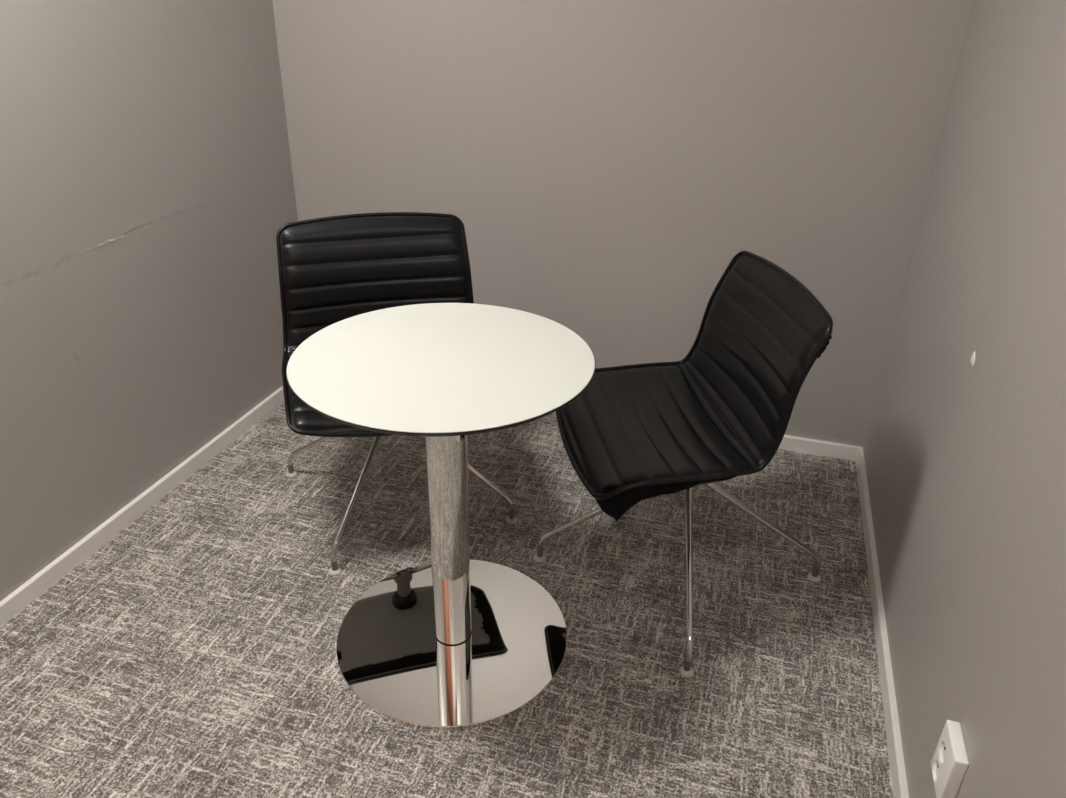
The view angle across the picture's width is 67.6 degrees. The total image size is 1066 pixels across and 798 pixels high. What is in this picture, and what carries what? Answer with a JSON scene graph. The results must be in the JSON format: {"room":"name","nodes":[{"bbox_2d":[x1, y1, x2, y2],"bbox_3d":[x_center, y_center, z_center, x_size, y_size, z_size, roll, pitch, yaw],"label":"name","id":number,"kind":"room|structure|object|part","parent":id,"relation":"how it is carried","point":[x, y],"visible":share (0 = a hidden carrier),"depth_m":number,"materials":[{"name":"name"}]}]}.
{"room":"office","nodes":[
{"label":"office","id":0,"kind":"room"},
{"bbox_2d":[0,0,297,600],"bbox_3d":[-1.311,-0.550,1.362,0.100,2.450,3.147,9,29,14],"label":"wall","id":1,"kind":"structure","parent":0,"point":[147,191],"depth_m":2.13,"materials":[{"name":"beige paint"}]},
{"bbox_2d":[0,386,283,626],"bbox_3d":[-1.281,0.521,1.904,0.014,0.051,2.947,9,29,14],"label":"baseboard","id":2,"kind":"structure","parent":1,"relation":"attached to","point":[47,577],"depth_m":2.26,"materials":[{"name":"white paint"}]},
{"bbox_2d":[0,402,892,797],"bbox_3d":[-0.310,0.732,1.685,2.245,0.080,3.147,9,29,14],"label":"floor","id":3,"kind":"structure","parent":0,"point":[192,654],"depth_m":1.89,"materials":[{"name":"carpet"}]},
{"bbox_2d":[276,212,517,575],"bbox_3d":[-0.407,-0.048,2.195,0.601,0.824,0.626,-12,31,-24],"label":"chair","id":4,"kind":"object","parent":3,"relation":"on","point":[332,269],"visible":0.52,"depth_m":2.20,"materials":[{"name":"black leather"}]},
{"bbox_3d":[-0.596,0.127,2.397,0.358,0.296,0.019,9,29,15],"label":"leg","id":5,"kind":"part","parent":4,"relation":"part of","materials":[{"name":"silver metal"}]},
{"bbox_3d":[-0.365,-0.035,2.099,0.546,0.081,0.361,-7,29,-15],"label":"seat","id":6,"kind":"part","parent":4,"relation":"part of","materials":[{"name":"black leather"}]},
{"bbox_3d":[-0.467,0.243,2.181,0.019,0.296,0.358,9,29,15],"label":"leg","id":7,"kind":"part","parent":4,"relation":"part of","materials":[{"name":"silver metal"}]},
{"bbox_3d":[-0.431,-0.313,2.221,0.535,0.369,0.144,-7,29,-15],"label":"backrest","id":8,"kind":"part","parent":4,"relation":"part of","materials":[{"name":"black leather"}]},
{"bbox_3d":[-0.222,0.188,2.297,0.358,0.296,0.019,9,29,15],"label":"leg","id":9,"kind":"part","parent":4,"relation":"part of","materials":[{"name":"silver metal"}]},
{"bbox_2d":[286,303,594,728],"bbox_3d":[-0.185,0.242,1.748,0.601,0.735,0.601,9,29,14],"label":"round table","id":10,"kind":"object","parent":3,"relation":"on","point":[451,640],"visible":1,"depth_m":1.72,"materials":[{"name":"white laminate"}]},
{"bbox_3d":[-0.192,0.564,1.917,0.549,0.008,0.549,9,29,14],"label":"plate","id":11,"kind":"part","parent":10,"relation":"part of","materials":[{"name":"silver metal"}]},
{"bbox_2d":[533,250,832,677],"bbox_3d":[0.322,0.094,1.956,0.669,0.824,0.681,-20,35,-35],"label":"chair","id":12,"kind":"object","parent":3,"relation":"on","point":[722,411],"visible":0.95,"depth_m":1.87,"materials":[{"name":"black leather"}]},
{"bbox_3d":[0.193,0.306,2.090,0.358,0.296,0.019,3,28,4],"label":"leg","id":13,"kind":"part","parent":12,"relation":"part of","materials":[{"name":"silver metal"}]},
{"bbox_3d":[0.259,0.070,1.926,0.361,0.081,0.546,-3,28,-8],"label":"seat","id":14,"kind":"part","parent":12,"relation":"part of","materials":[{"name":"black leather"}]},
{"bbox_3d":[0.371,0.407,1.905,0.019,0.296,0.358,3,28,4],"label":"leg","id":15,"kind":"part","parent":12,"relation":"part of","materials":[{"name":"silver metal"}]},
{"bbox_3d":[0.507,-0.109,1.873,0.144,0.369,0.535,-3,28,-8],"label":"backrest","id":16,"kind":"part","parent":12,"relation":"part of","materials":[{"name":"black leather"}]},
{"bbox_3d":[0.583,0.328,2.066,0.358,0.296,0.019,3,28,4],"label":"leg","id":17,"kind":"part","parent":12,"relation":"part of","materials":[{"name":"silver metal"}]},
{"bbox_2d":[272,0,972,446],"bbox_3d":[0.154,-1.057,2.394,2.045,2.450,0.100,9,29,14],"label":"wall","id":18,"kind":"structure","parent":0,"point":[603,165],"depth_m":2.45,"materials":[{"name":"beige paint"}]},
{"bbox_2d":[553,412,858,460],"bbox_3d":[0.114,0.030,2.903,2.018,0.051,0.014,9,29,14],"label":"baseboard","id":19,"kind":"structure","parent":18,"relation":"attached to","point":[791,443],"depth_m":2.68,"materials":[{"name":"white paint"}]},
{"bbox_2d":[863,0,1065,797],"bbox_3d":[0.742,-0.227,0.835,0.102,2.450,3.147,9,29,14],"label":"wall","id":20,"kind":"structure","parent":0,"point":[964,446],"depth_m":1.43,"materials":[{"name":"beige paint"}]},
{"bbox_2d":[856,446,908,797],"bbox_3d":[0.664,0.828,1.405,0.014,0.051,2.947,9,29,14],"label":"baseboard","id":21,"kind":"structure","parent":20,"relation":"attached to","point":[894,743],"depth_m":1.86,"materials":[{"name":"white paint"}]},
{"bbox_2d":[931,720,968,797],"bbox_3d":[0.666,0.584,1.275,0.020,0.106,0.082,9,29,14],"label":"wall socket","id":22,"kind":"object","parent":20,"relation":"attached to","point":[949,763],"visible":1,"depth_m":1.25,"materials":[{"name":"white plastic"}]}
]}

